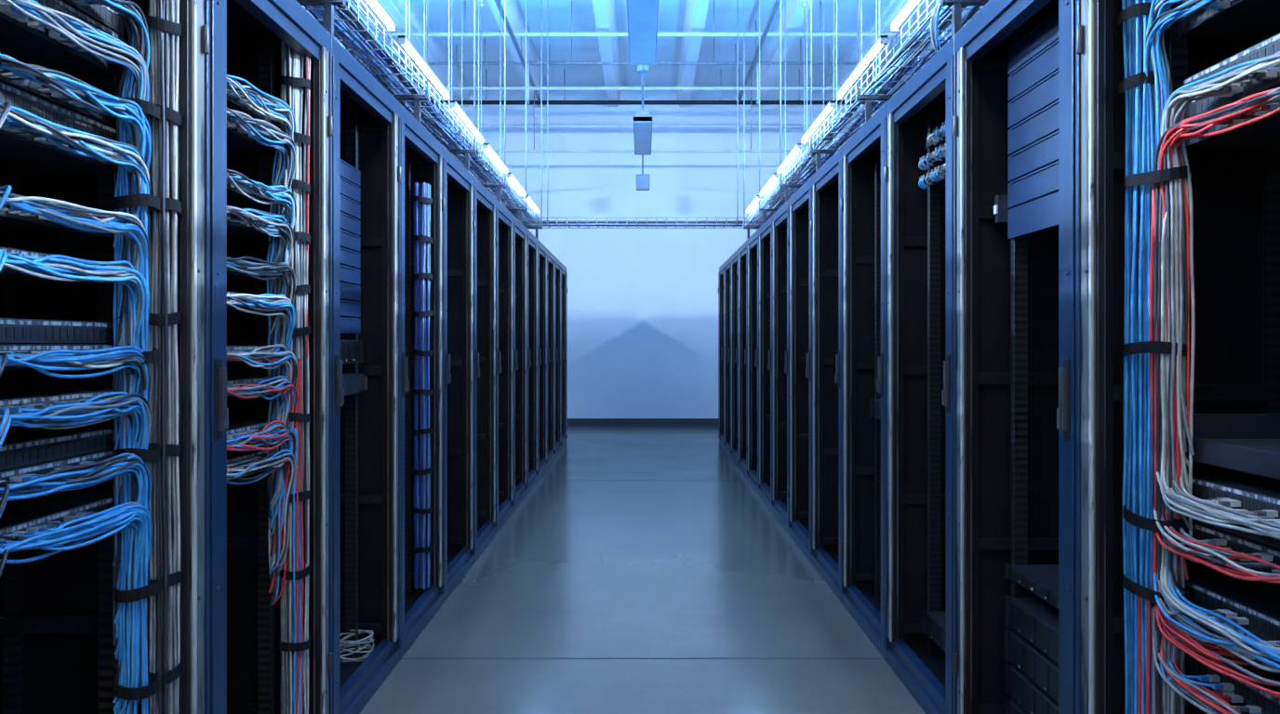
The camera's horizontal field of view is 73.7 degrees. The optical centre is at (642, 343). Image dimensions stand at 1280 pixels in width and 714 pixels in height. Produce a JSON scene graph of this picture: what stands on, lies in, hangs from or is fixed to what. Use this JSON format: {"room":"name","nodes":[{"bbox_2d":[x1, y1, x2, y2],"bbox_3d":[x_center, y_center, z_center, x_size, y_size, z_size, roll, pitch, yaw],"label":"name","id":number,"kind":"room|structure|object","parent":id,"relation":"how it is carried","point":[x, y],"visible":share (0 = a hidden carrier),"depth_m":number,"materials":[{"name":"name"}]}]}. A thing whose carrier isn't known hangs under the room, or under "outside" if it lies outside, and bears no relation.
{"room":"server room","nodes":[
{"label":"server room","id":0,"kind":"room"},
{"bbox_2d":[226,126,276,155],"bbox_3d":[-1.217,-0.571,2.236,0.301,0.042,0.518,0,0,0],"label":"switch","id":1,"kind":"object","parent":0,"point":[237,142],"depth_m":2.37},
{"bbox_2d":[360,426,925,713],"bbox_3d":[0.000,1.295,4.425,10.000,0.100,16.850,0,0,0],"label":"floor","id":2,"kind":"structure","parent":0,"point":[642,572],"depth_m":3.97,"materials":[{"name":"concrete"}]},
{"bbox_2d":[0,0,210,713],"bbox_3d":[-1.437,0.152,1.504,1.027,2.185,0.728,0,0,0],"label":"rack","id":3,"kind":"object","parent":2,"relation":"on","point":[57,649],"visible":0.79,"depth_m":1.84,"materials":[{"name":"metal"}]},
{"bbox_2d":[0,494,112,554],"bbox_3d":[-1.217,0.330,1.504,0.301,0.042,0.518,0,0,0],"label":"switch","id":4,"kind":"object","parent":3,"relation":"in","point":[20,514],"depth_m":1.61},
{"bbox_2d":[0,190,113,239],"bbox_3d":[-1.217,-0.233,1.504,0.301,0.042,0.518,0,0,0],"label":"switch","id":5,"kind":"object","parent":3,"relation":"in","point":[12,226],"depth_m":1.60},
{"bbox_2d":[0,246,113,284],"bbox_3d":[-1.217,-0.140,1.504,0.301,0.042,0.518,0,0,0],"label":"switch","id":6,"kind":"object","parent":3,"relation":"in","point":[7,276],"depth_m":1.57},
{"bbox_2d":[0,344,113,369],"bbox_3d":[-1.217,0.023,1.504,0.301,0.042,0.518,0,0,0],"label":"switch","id":7,"kind":"object","parent":3,"relation":"in","point":[3,347],"depth_m":1.52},
{"bbox_2d":[0,318,113,343],"bbox_3d":[-1.207,-0.021,1.504,0.281,0.042,0.518,0,0,0],"label":"switch","id":8,"kind":"object","parent":3,"relation":"in","point":[12,330],"depth_m":1.55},
{"bbox_2d":[0,388,113,416],"bbox_3d":[-1.217,0.115,1.504,0.301,0.042,0.518,0,0,0],"label":"switch","id":9,"kind":"object","parent":3,"relation":"in","point":[8,397],"depth_m":1.58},
{"bbox_2d":[0,448,113,493],"bbox_3d":[-1.217,0.235,1.504,0.301,0.042,0.518,0,0,0],"label":"switch","id":10,"kind":"object","parent":3,"relation":"in","point":[43,468],"depth_m":1.54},
{"bbox_2d":[0,426,114,470],"bbox_3d":[-1.207,0.191,1.504,0.281,0.042,0.518,0,0,0],"label":"switch","id":11,"kind":"object","parent":3,"relation":"in","point":[21,446],"depth_m":1.57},
{"bbox_2d":[0,73,116,128],"bbox_3d":[-1.217,-0.460,1.504,0.301,0.042,0.518,0,0,0],"label":"switch","id":12,"kind":"object","parent":3,"relation":"in","point":[22,85],"depth_m":1.56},
{"bbox_2d":[0,81,116,140],"bbox_3d":[-1.207,-0.414,1.504,0.281,0.042,0.518,0,0,0],"label":"switch","id":13,"kind":"object","parent":3,"relation":"in","point":[48,111],"depth_m":1.54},
{"bbox_2d":[0,3,123,79],"bbox_3d":[-1.217,-0.565,1.504,0.301,0.042,0.518,0,0,0],"label":"switch","id":14,"kind":"object","parent":3,"relation":"in","point":[25,44],"depth_m":1.60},
{"bbox_2d":[33,0,123,41],"bbox_3d":[-1.207,-0.609,1.504,0.281,0.042,0.518,0,0,0],"label":"switch","id":15,"kind":"object","parent":3,"relation":"in","point":[60,6],"depth_m":1.60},
{"bbox_2d":[0,0,181,713],"bbox_3d":[-1.028,0.146,1.530,0.092,2.043,0.567,0,0,3],"label":"network cable bundle","id":16,"kind":"object","parent":3,"relation":"in","point":[143,520],"visible":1,"depth_m":1.70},
{"bbox_2d":[61,0,123,36],"bbox_3d":[-1.217,-0.655,1.504,0.301,0.042,0.518,0,0,0],"label":"switch","id":17,"kind":"object","parent":3,"relation":"in","point":[103,15],"depth_m":1.69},
{"bbox_2d":[210,0,333,713],"bbox_3d":[-1.437,0.152,2.236,1.027,2.185,0.728,0,0,0],"label":"rack","id":18,"kind":"object","parent":2,"relation":"on","point":[246,36],"visible":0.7,"depth_m":2.54,"materials":[{"name":"metal"}]},
{"bbox_2d":[226,446,266,464],"bbox_3d":[-1.217,0.321,2.236,0.301,0.042,0.518,0,0,0],"label":"switch","id":19,"kind":"object","parent":18,"relation":"in","point":[233,457],"depth_m":2.32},
{"bbox_2d":[226,376,267,397],"bbox_3d":[-1.217,0.117,2.236,0.301,0.042,0.518,0,0,0],"label":"switch","id":20,"kind":"object","parent":18,"relation":"in","point":[231,380],"depth_m":2.31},
{"bbox_2d":[226,420,267,439],"bbox_3d":[-1.217,0.245,2.236,0.301,0.042,0.518,0,0,0],"label":"switch","id":21,"kind":"object","parent":18,"relation":"in","point":[234,426],"depth_m":2.35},
{"bbox_2d":[226,220,268,237],"bbox_3d":[-1.217,-0.329,2.236,0.301,0.042,0.518,0,0,0],"label":"switch","id":22,"kind":"object","parent":18,"relation":"in","point":[240,229],"depth_m":2.35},
{"bbox_2d":[226,183,270,206],"bbox_3d":[-1.217,-0.418,2.236,0.301,0.042,0.518,0,0,0],"label":"switch","id":23,"kind":"object","parent":18,"relation":"in","point":[234,198],"depth_m":2.37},
{"bbox_2d":[226,256,270,280],"bbox_3d":[-1.217,-0.201,2.236,0.301,0.042,0.518,0,0,0],"label":"switch","id":24,"kind":"object","parent":18,"relation":"in","point":[231,275],"depth_m":2.34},
{"bbox_2d":[226,93,276,127],"bbox_3d":[-1.217,-0.648,2.236,0.301,0.042,0.518,0,0,0],"label":"switch","id":25,"kind":"object","parent":18,"relation":"in","point":[233,104],"depth_m":2.30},
{"bbox_2d":[226,40,310,713],"bbox_3d":[-1.051,0.146,2.282,0.081,2.043,0.514,0,0,8],"label":"network cable bundle","id":26,"kind":"object","parent":18,"relation":"in","point":[286,464],"visible":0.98,"depth_m":2.43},
{"bbox_2d":[331,35,400,713],"bbox_3d":[-1.437,0.152,2.982,1.026,2.184,0.755,0,0,0],"label":"rack","id":27,"kind":"object","parent":2,"relation":"on","point":[366,136],"depth_m":3.27,"materials":[{"name":"metal"}]},
{"bbox_2d":[340,159,360,333],"bbox_3d":[-1.071,-0.343,2.969,0.013,0.615,0.522,0,0,0],"label":"panels","id":28,"kind":"object","parent":27,"relation":"attached to","point":[350,176],"visible":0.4,"depth_m":3.12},
{"bbox_2d":[340,339,363,364],"bbox_3d":[-1.362,0.032,2.969,0.612,0.087,0.518,0,0,0],"label":"server","id":29,"kind":"object","parent":27,"relation":"in","point":[352,352],"visible":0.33,"depth_m":3.12,"materials":[{"name":"metal"}]},
{"bbox_2d":[342,373,367,395],"bbox_3d":[-1.140,0.150,2.969,0.220,0.070,0.478,0,0,0],"label":"console","id":30,"kind":"object","parent":27,"relation":"attached to","point":[352,383],"visible":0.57,"depth_m":3.11,"materials":[{"name":"metal"}]},
{"bbox_2d":[399,103,445,661],"bbox_3d":[-1.437,0.152,3.701,1.027,2.185,0.728,0,0,0],"label":"rack","id":31,"kind":"object","parent":2,"relation":"on","point":[422,160],"visible":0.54,"depth_m":3.99,"materials":[{"name":"metal"}]},
{"bbox_2d":[412,182,432,589],"bbox_3d":[-1.015,0.196,3.930,0.089,1.862,0.115,0,0,-7],"label":"cable bundle","id":32,"kind":"object","parent":31,"relation":"attached to","point":[420,239],"visible":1,"depth_m":3.91,"materials":[{"name":"blue plastic"}]},
{"bbox_2d":[443,146,475,603],"bbox_3d":[-1.437,0.152,4.434,1.027,2.185,0.728,0,0,0],"label":"rack","id":33,"kind":"object","parent":2,"relation":"on","point":[460,222],"visible":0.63,"depth_m":4.76,"materials":[{"name":"metal"}]},
{"bbox_2d":[473,175,497,564],"bbox_3d":[-1.437,0.152,5.166,1.027,2.185,0.728,0,0,0],"label":"rack","id":34,"kind":"object","parent":2,"relation":"on","point":[486,239],"visible":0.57,"depth_m":5.49,"materials":[{"name":"metal"}]},
{"bbox_2d":[486,198,514,534],"bbox_3d":[-1.437,0.152,5.899,1.027,2.185,0.728,0,0,0],"label":"rack","id":35,"kind":"object","parent":2,"relation":"on","point":[505,225],"visible":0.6,"depth_m":6.22,"materials":[{"name":"metal"}]},
{"bbox_2d":[513,215,528,512],"bbox_3d":[-1.437,0.152,6.631,1.027,2.185,0.728,0,0,0],"label":"rack","id":36,"kind":"object","parent":2,"relation":"on","point":[521,261],"visible":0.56,"depth_m":6.96,"materials":[{"name":"metal"}]},
{"bbox_2d":[526,228,539,494],"bbox_3d":[-1.437,0.152,7.364,1.027,2.185,0.728,0,0,0],"label":"rack","id":37,"kind":"object","parent":2,"relation":"on","point":[533,269],"visible":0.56,"depth_m":7.69,"materials":[{"name":"metal"}]},
{"bbox_2d":[537,240,547,479],"bbox_3d":[-1.437,0.152,8.096,1.027,2.185,0.728,0,0,0],"label":"rack","id":38,"kind":"object","parent":2,"relation":"on","point":[542,250],"visible":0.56,"depth_m":8.40,"materials":[{"name":"metal"}]},
{"bbox_2d":[540,249,555,467],"bbox_3d":[-1.437,0.152,8.829,1.027,2.185,0.728,0,0,0],"label":"rack","id":39,"kind":"object","parent":2,"relation":"on","point":[551,258],"visible":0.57,"depth_m":9.15,"materials":[{"name":"metal"}]},
{"bbox_2d":[554,255,561,458],"bbox_3d":[-1.437,0.152,9.561,1.027,2.185,0.728,0,0,0],"label":"rack","id":40,"kind":"object","parent":2,"relation":"on","point":[558,270],"visible":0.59,"depth_m":9.86,"materials":[{"name":"metal"}]},
{"bbox_2d":[560,262,567,450],"bbox_3d":[-1.437,0.152,10.294,1.027,2.185,0.728,0,0,0],"label":"rack","id":41,"kind":"object","parent":2,"relation":"on","point":[564,268],"visible":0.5,"depth_m":10.60,"materials":[{"name":"metal"}]},
{"bbox_2d":[718,262,724,450],"bbox_3d":[1.437,0.152,10.294,1.027,2.185,0.728,0,0,0],"label":"rack","id":42,"kind":"object","parent":2,"relation":"on","point":[721,268],"visible":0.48,"depth_m":10.60,"materials":[{"name":"metal"}]},
{"bbox_2d":[723,255,731,458],"bbox_3d":[1.437,0.152,9.561,1.027,2.185,0.728,0,0,0],"label":"rack","id":43,"kind":"object","parent":2,"relation":"on","point":[726,270],"visible":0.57,"depth_m":9.86,"materials":[{"name":"metal"}]},
{"bbox_2d":[730,249,745,467],"bbox_3d":[1.437,0.152,8.829,1.027,2.185,0.728,0,0,0],"label":"rack","id":44,"kind":"object","parent":2,"relation":"on","point":[734,258],"visible":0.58,"depth_m":9.15,"materials":[{"name":"metal"}]},
{"bbox_2d":[737,240,747,479],"bbox_3d":[1.437,0.152,8.096,1.027,2.185,0.728,0,0,0],"label":"rack","id":45,"kind":"object","parent":2,"relation":"on","point":[742,250],"visible":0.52,"depth_m":8.40,"materials":[{"name":"metal"}]},
{"bbox_2d":[746,228,759,494],"bbox_3d":[1.437,0.152,7.364,1.027,2.185,0.728,0,0,0],"label":"rack","id":46,"kind":"object","parent":2,"relation":"on","point":[752,269],"visible":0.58,"depth_m":7.69,"materials":[{"name":"metal"}]},
{"bbox_2d":[757,215,772,512],"bbox_3d":[1.437,0.152,6.631,1.027,2.185,0.728,0,0,0],"label":"rack","id":47,"kind":"object","parent":2,"relation":"on","point":[764,261],"visible":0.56,"depth_m":6.93,"materials":[{"name":"metal"}]},
{"bbox_2d":[771,198,799,534],"bbox_3d":[1.437,0.152,5.899,1.027,2.185,0.728,0,0,0],"label":"rack","id":48,"kind":"object","parent":2,"relation":"on","point":[780,225],"visible":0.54,"depth_m":6.22,"materials":[{"name":"metal"}]},
{"bbox_2d":[787,175,812,564],"bbox_3d":[1.437,0.152,5.166,1.027,2.185,0.728,0,0,0],"label":"rack","id":49,"kind":"object","parent":2,"relation":"on","point":[799,239],"visible":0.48,"depth_m":5.49,"materials":[{"name":"metal"}]},
{"bbox_2d":[810,146,841,603],"bbox_3d":[1.437,0.152,4.434,1.027,2.185,0.728,0,0,0],"label":"rack","id":50,"kind":"object","parent":2,"relation":"on","point":[825,222],"visible":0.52,"depth_m":4.76,"materials":[{"name":"metal"}]},
{"bbox_2d":[840,103,886,661],"bbox_3d":[1.437,0.152,3.701,1.027,2.185,0.728,0,0,0],"label":"rack","id":51,"kind":"object","parent":2,"relation":"on","point":[862,160],"visible":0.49,"depth_m":4.03,"materials":[{"name":"metal"}]},
{"bbox_2d":[870,399,880,419],"bbox_3d":[1.362,0.301,3.701,0.612,0.087,0.518,0,0,0],"label":"server","id":52,"kind":"object","parent":51,"relation":"in","point":[875,404],"visible":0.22,"depth_m":3.89,"materials":[{"name":"metal"}]},
{"bbox_2d":[884,35,954,713],"bbox_3d":[1.437,0.152,2.969,1.027,2.185,0.728,0,0,0],"label":"rack","id":53,"kind":"object","parent":2,"relation":"on","point":[919,221],"visible":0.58,"depth_m":3.29,"materials":[{"name":"metal"}]},
{"bbox_2d":[918,122,945,189],"bbox_3d":[1.049,-0.669,3.054,0.038,0.183,0.298,0,0,0],"label":"cable bundle","id":54,"kind":"object","parent":53,"relation":"in","point":[935,172],"visible":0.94,"depth_m":3.06,"materials":[{"name":"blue plastic"}]},
{"bbox_2d":[921,610,945,653],"bbox_3d":[1.362,1.052,2.969,0.612,0.087,0.518,0,0,0],"label":"server","id":55,"kind":"object","parent":53,"relation":"in","point":[933,622],"visible":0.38,"depth_m":3.13,"materials":[{"name":"metal"}]},
{"bbox_2d":[952,0,1075,713],"bbox_3d":[1.437,0.152,2.236,1.027,2.185,0.728,0,0,0],"label":"rack","id":56,"kind":"object","parent":2,"relation":"on","point":[1014,299],"visible":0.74,"depth_m":2.56,"materials":[{"name":"metal"}]},
{"bbox_2d":[993,194,1010,223],"bbox_3d":[1.055,-0.395,2.510,0.040,0.080,0.024,0,0,0],"label":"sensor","id":57,"kind":"object","parent":56,"relation":"attached to","point":[1000,207],"visible":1,"depth_m":2.50,"materials":[{"name":"black plastic"}]},
{"bbox_2d":[1003,698,1028,713],"bbox_3d":[1.362,1.081,2.236,0.612,0.087,0.518,0,0,0],"label":"server","id":58,"kind":"object","parent":56,"relation":"in","point":[1009,707],"visible":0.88,"depth_m":2.46,"materials":[{"name":"metal"}]},
{"bbox_2d":[1003,562,1058,609],"bbox_3d":[1.362,0.664,2.236,0.612,0.042,0.518,0,0,0],"label":"server","id":59,"kind":"object","parent":56,"relation":"in","point":[1042,580],"visible":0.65,"depth_m":2.36,"materials":[{"name":"metal"}]},
{"bbox_2d":[1003,664,1058,713],"bbox_3d":[1.362,0.982,2.236,0.612,0.087,0.518,0,0,0],"label":"server","id":60,"kind":"object","parent":56,"relation":"in","point":[1029,695],"visible":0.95,"depth_m":2.36,"materials":[{"name":"metal"}]},
{"bbox_2d":[1003,629,1058,702],"bbox_3d":[1.362,0.881,2.236,0.612,0.087,0.518,0,0,0],"label":"server","id":61,"kind":"object","parent":56,"relation":"in","point":[1030,660],"visible":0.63,"depth_m":2.33,"materials":[{"name":"metal"}]},
{"bbox_2d":[1003,595,1058,664],"bbox_3d":[1.362,0.781,2.236,0.612,0.087,0.518,0,0,0],"label":"server","id":62,"kind":"object","parent":56,"relation":"in","point":[1035,620],"visible":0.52,"depth_m":2.35,"materials":[{"name":"metal"}]},
{"bbox_2d":[1007,9,1058,208],"bbox_3d":[1.071,-0.626,2.236,0.013,0.463,0.522,0,0,0],"label":"panel","id":63,"kind":"object","parent":56,"relation":"attached to","point":[1033,61],"visible":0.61,"depth_m":2.33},
{"bbox_2d":[1007,191,1058,239],"bbox_3d":[1.073,-0.347,2.236,0.009,0.085,0.522,0,0,0],"label":"panel","id":64,"kind":"object","parent":56,"relation":"attached to","point":[1040,214],"depth_m":2.33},
{"bbox_2d":[1075,0,1279,713],"bbox_3d":[1.437,0.152,1.504,1.027,2.185,0.728,0,0,0],"label":"rack","id":65,"kind":"object","parent":2,"relation":"on","point":[1236,191],"visible":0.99,"depth_m":1.85,"materials":[{"name":"metal"}]},
{"bbox_2d":[1118,0,1279,713],"bbox_3d":[1.063,0.146,1.560,0.082,2.043,0.551,0,0,-2],"label":"cables","id":66,"kind":"object","parent":65,"relation":"in","point":[1159,504],"visible":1,"depth_m":1.69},
{"bbox_2d":[1176,32,1279,89],"bbox_3d":[1.249,-0.515,1.504,0.301,0.042,0.518,0,0,0],"label":"switch","id":67,"kind":"object","parent":65,"relation":"in","point":[1271,46],"depth_m":1.56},
{"bbox_2d":[1181,95,1279,147],"bbox_3d":[1.249,-0.420,1.504,0.301,0.042,0.518,0,0,0],"label":"switch","id":68,"kind":"object","parent":65,"relation":"in","point":[1264,133],"depth_m":1.65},
{"bbox_2d":[1184,66,1279,119],"bbox_3d":[1.249,-0.470,1.504,0.301,0.042,0.518,0,0,0],"label":"switch","id":69,"kind":"object","parent":65,"relation":"in","point":[1259,85],"depth_m":1.58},
{"bbox_2d":[1185,413,1279,479],"bbox_3d":[1.347,0.195,1.504,0.505,0.100,0.482,0,0,0],"label":"server","id":70,"kind":"object","parent":65,"relation":"in","point":[1246,443],"visible":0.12,"depth_m":1.69,"materials":[{"name":"metal"}]},
{"bbox_2d":[1185,520,1279,573],"bbox_3d":[1.249,0.380,1.504,0.301,0.042,0.518,0,0,0],"label":"switch","id":71,"kind":"object","parent":65,"relation":"in","point":[1200,532],"depth_m":1.58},
{"bbox_2d":[1185,577,1279,640],"bbox_3d":[1.249,0.500,1.504,0.301,0.042,0.518,0,0,0],"label":"switch","id":72,"kind":"object","parent":65,"relation":"in","point":[1258,602],"depth_m":1.62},
{"bbox_2d":[1185,604,1279,668],"bbox_3d":[1.249,0.545,1.504,0.301,0.042,0.518,0,0,0],"label":"switch","id":73,"kind":"object","parent":65,"relation":"in","point":[1226,624],"depth_m":1.57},
{"bbox_2d":[1185,643,1279,713],"bbox_3d":[1.249,0.635,1.504,0.301,0.042,0.518,0,0,0],"label":"switch","id":74,"kind":"object","parent":65,"relation":"in","point":[1269,704],"depth_m":1.57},
{"bbox_2d":[1187,475,1279,519],"bbox_3d":[1.249,0.290,1.504,0.301,0.042,0.518,0,0,0],"label":"switch","id":75,"kind":"object","parent":65,"relation":"in","point":[1254,492],"depth_m":1.61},
{"bbox_2d":[1192,519,1279,549],"bbox_3d":[1.249,0.335,1.504,0.301,0.042,0.518,0,0,0],"label":"switch","id":76,"kind":"object","parent":65,"relation":"in","point":[1264,540],"depth_m":1.55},
{"bbox_2d":[398,90,891,418],"bbox_3d":[0.000,-1.305,12.900,10.000,5.300,0.100,0,0,0],"label":"wall","id":77,"kind":"structure","parent":0,"point":[643,303],"depth_m":12.85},
{"bbox_2d":[567,418,718,426],"bbox_3d":[0.000,1.190,12.840,10.000,0.110,0.020,0,0,0],"label":"baseboard","id":78,"kind":"structure","parent":77,"relation":"attached to","point":[570,421],"depth_m":12.84,"materials":[{"name":"plastic"}]},
{"bbox_2d":[316,0,973,86],"bbox_3d":[0.000,-3.905,4.425,10.000,0.100,16.850,0,0,0],"label":"ceiling","id":79,"kind":"structure","parent":0,"point":[671,12],"depth_m":10.83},
{"bbox_2d":[295,0,542,239],"bbox_3d":[-1.190,-2.396,3.250,0.420,2.918,10.505,0,0,0],"label":"cable tray","id":80,"kind":"object","parent":79,"relation":"hanging from","point":[343,10],"visible":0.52,"depth_m":4.10,"materials":[{"name":"metal"}]},
{"bbox_2d":[366,0,396,31],"bbox_3d":[-0.976,-1.228,2.920,0.032,0.034,0.800,0,0,0],"label":"tube light","id":81,"kind":"object","parent":80,"relation":"attached to","point":[378,7],"visible":1,"depth_m":3.19,"materials":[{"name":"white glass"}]},
{"bbox_2d":[397,35,450,100],"bbox_3d":[-0.976,-1.228,3.850,0.032,0.034,0.800,0,0,0],"label":"tube light","id":82,"kind":"object","parent":80,"relation":"attached to","point":[403,40],"visible":1,"depth_m":3.77,"materials":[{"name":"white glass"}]},
{"bbox_2d":[449,100,484,144],"bbox_3d":[-0.976,-1.228,4.780,0.032,0.034,0.800,0,0,0],"label":"tube light","id":83,"kind":"object","parent":80,"relation":"attached to","point":[454,104],"visible":1,"depth_m":4.71,"materials":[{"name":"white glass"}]},
{"bbox_2d":[483,143,508,173],"bbox_3d":[-0.976,-1.228,5.710,0.032,0.034,0.800,0,0,0],"label":"tube light","id":84,"kind":"object","parent":80,"relation":"attached to","point":[486,146],"visible":0.96,"depth_m":5.64,"materials":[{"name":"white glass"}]},
{"bbox_2d":[378,0,471,106],"bbox_3d":[-2.700,-3.705,4.425,0.260,0.300,16.850,0,0,0],"label":"joist","id":85,"kind":"object","parent":79,"relation":"attached to","point":[395,8],"depth_m":10.47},
{"bbox_2d":[461,0,481,162],"bbox_3d":[-1.600,-2.565,8.000,0.100,2.580,1.000,0,0,0],"label":"hanging rod","id":86,"kind":"object","parent":79,"relation":"hanging from","point":[461,0],"visible":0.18,"depth_m":8.45,"materials":[{"name":"grey metal"}]},
{"bbox_2d":[486,0,546,106],"bbox_3d":[-1.550,-3.705,4.425,0.260,0.300,16.850,0,0,0],"label":"joist","id":87,"kind":"object","parent":79,"relation":"attached to","point":[514,17],"depth_m":10.35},
{"bbox_2d":[494,0,541,106],"bbox_3d":[-1.450,-3.623,4.100,0.047,0.464,16.200,0,0,0],"label":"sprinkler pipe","id":88,"kind":"object","parent":79,"relation":"hanging from","point":[508,26],"visible":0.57,"depth_m":9.80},
{"bbox_2d":[591,0,621,106],"bbox_3d":[-0.450,-3.705,4.425,0.260,0.300,16.850,0,0,0],"label":"joist","id":89,"kind":"object","parent":79,"relation":"attached to","point":[604,10],"depth_m":10.34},
{"bbox_2d":[402,68,874,105],"bbox_3d":[0.000,-3.605,12.000,10.000,0.499,0.060,0,0,0],"label":"conduit pipe","id":90,"kind":"object","parent":79,"relation":"attached to","point":[464,102],"visible":0.66,"depth_m":11.98,"materials":[{"name":"black metal"}]},
{"bbox_2d":[361,38,921,64],"bbox_3d":[0.000,-3.691,10.800,10.000,0.328,0.036,0,0,0],"label":"conduit pipe","id":91,"kind":"object","parent":79,"relation":"attached to","point":[485,61],"visible":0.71,"depth_m":10.79,"materials":[{"name":"metal"}]},
{"bbox_2d":[522,0,762,228],"bbox_3d":[0.000,-2.520,8.695,2.760,2.670,0.320,0,0,0],"label":"cable tray","id":92,"kind":"object","parent":79,"relation":"hanging from","point":[547,221],"visible":0.67,"depth_m":8.55,"materials":[{"name":"metal"}]},
{"bbox_2d":[626,0,659,65],"bbox_3d":[0.000,-3.019,6.025,0.210,1.672,1.350,0,0,0],"label":"ceiling light","id":93,"kind":"object","parent":79,"relation":"hanging from","point":[642,15],"visible":1,"depth_m":5.98,"materials":[{"name":"grey metal"}]},
{"bbox_2d":[425,74,860,152],"bbox_3d":[0.000,-3.246,11.800,10.000,1.218,0.036,0,0,0],"label":"conduit pipe","id":94,"kind":"object","parent":79,"relation":"attached to","point":[534,150],"visible":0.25,"depth_m":11.79,"materials":[{"name":"metal"}]},
{"bbox_2d":[636,166,649,190],"bbox_3d":[0.000,-2.955,11.447,0.180,1.800,0.105,0,0,0],"label":"emergency light","id":95,"kind":"object","parent":79,"relation":"hanging from","point":[642,180],"visible":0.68,"depth_m":11.39,"materials":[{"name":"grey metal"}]},
{"bbox_2d":[633,108,652,155],"bbox_3d":[0.000,-3.019,9.175,0.190,1.672,1.450,0,0,0],"label":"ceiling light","id":96,"kind":"object","parent":79,"relation":"hanging from","point":[642,122],"visible":0.87,"depth_m":8.90,"materials":[{"name":"grey metal"}]},
{"bbox_2d":[426,124,862,128],"bbox_3d":[0.000,-3.500,12.500,10.000,0.709,0.060,0,0,0],"label":"conduit pipe","id":97,"kind":"object","parent":79,"relation":"attached to","point":[466,126],"visible":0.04,"depth_m":12.47,"materials":[{"name":"metal"}]},
{"bbox_2d":[394,43,897,90],"bbox_3d":[0.000,-3.559,11.000,10.000,0.591,0.044,0,0,0],"label":"conduit pipe","id":98,"kind":"object","parent":79,"relation":"attached to","point":[456,87],"visible":0.71,"depth_m":10.98,"materials":[{"name":"metal"}]},
{"bbox_2d":[344,0,951,36],"bbox_3d":[0.000,-3.653,9.600,10.000,0.403,0.048,0,0,0],"label":"conduit pipe","id":99,"kind":"object","parent":79,"relation":"attached to","point":[464,33],"visible":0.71,"depth_m":9.58,"materials":[{"name":"metal"}]},
{"bbox_2d":[675,0,709,106],"bbox_3d":[0.620,-3.705,4.425,0.260,0.300,16.850,0,0,0],"label":"joist","id":100,"kind":"object","parent":79,"relation":"attached to","point":[696,10],"depth_m":10.34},
{"bbox_2d":[735,0,779,106],"bbox_3d":[1.350,-3.623,4.100,0.047,0.464,16.200,0,0,0],"label":"sprinkler pipe","id":101,"kind":"object","parent":79,"relation":"hanging from","point":[777,3],"visible":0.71,"depth_m":9.87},
{"bbox_2d":[747,0,813,106],"bbox_3d":[1.700,-3.705,4.425,0.260,0.300,16.850,0,0,0],"label":"joist","id":102,"kind":"object","parent":79,"relation":"attached to","point":[794,11],"depth_m":10.37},
{"bbox_2d":[803,0,824,178],"bbox_3d":[1.600,-2.565,8.000,0.100,2.580,1.000,0,0,0],"label":"hanging rod","id":103,"kind":"object","parent":79,"relation":"hanging from","point":[823,0],"visible":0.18,"depth_m":8.45,"materials":[{"name":"grey metal"}]},
{"bbox_2d":[833,0,861,143],"bbox_3d":[1.600,-2.565,6.700,0.100,2.580,1.000,0,0,0],"label":"hanging rod","id":104,"kind":"object","parent":79,"relation":"hanging from","point":[833,0],"visible":0.1,"depth_m":7.15,"materials":[{"name":"grey metal"}]},
{"bbox_2d":[820,0,906,106],"bbox_3d":[2.800,-3.705,4.425,0.260,0.300,16.850,0,0,0],"label":"light fixture","id":105,"kind":"object","parent":79,"relation":"attached to","point":[888,8],"depth_m":10.42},
{"bbox_2d":[743,0,989,239],"bbox_3d":[1.190,-2.396,3.250,0.420,2.918,10.505,0,0,0],"label":"cable tray","id":106,"kind":"object","parent":79,"relation":"hanging from","point":[951,13],"visible":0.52,"depth_m":4.33,"materials":[{"name":"metal"}]},
{"bbox_2d":[776,143,801,173],"bbox_3d":[0.976,-1.228,5.710,0.032,0.034,0.800,0,0,0],"label":"tube light","id":107,"kind":"object","parent":106,"relation":"attached to","point":[797,146],"visible":0.96,"depth_m":5.64,"materials":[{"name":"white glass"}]},
{"bbox_2d":[800,100,836,144],"bbox_3d":[0.976,-1.228,4.780,0.032,0.034,0.800,0,0,0],"label":"tube light","id":108,"kind":"object","parent":106,"relation":"attached to","point":[831,104],"visible":1,"depth_m":4.71,"materials":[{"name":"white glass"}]},
{"bbox_2d":[835,35,888,100],"bbox_3d":[0.976,-1.228,3.850,0.032,0.034,0.800,0,0,0],"label":"tube light","id":109,"kind":"object","parent":106,"relation":"attached to","point":[882,40],"visible":1,"depth_m":3.77,"materials":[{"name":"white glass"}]},
{"bbox_2d":[889,0,919,31],"bbox_3d":[0.976,-1.228,2.920,0.032,0.034,0.800,0,0,0],"label":"tube light","id":110,"kind":"object","parent":106,"relation":"attached to","point":[907,7],"visible":1,"depth_m":3.19,"materials":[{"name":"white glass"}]},
{"bbox_2d":[930,0,941,53],"bbox_3d":[1.028,-1.064,2.877,0.092,0.247,0.160,0,0,0],"label":"cable","id":111,"kind":"object","parent":106,"relation":"hanging from","point":[934,22],"visible":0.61,"depth_m":2.89,"materials":[{"name":"blue plastic"}]},
{"bbox_2d":[1176,0,1279,39],"bbox_3d":[1.249,-0.650,1.504,0.301,0.042,0.518,0,0,0],"label":"switch","id":112,"kind":"object","parent":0,"point":[1242,17],"depth_m":1.68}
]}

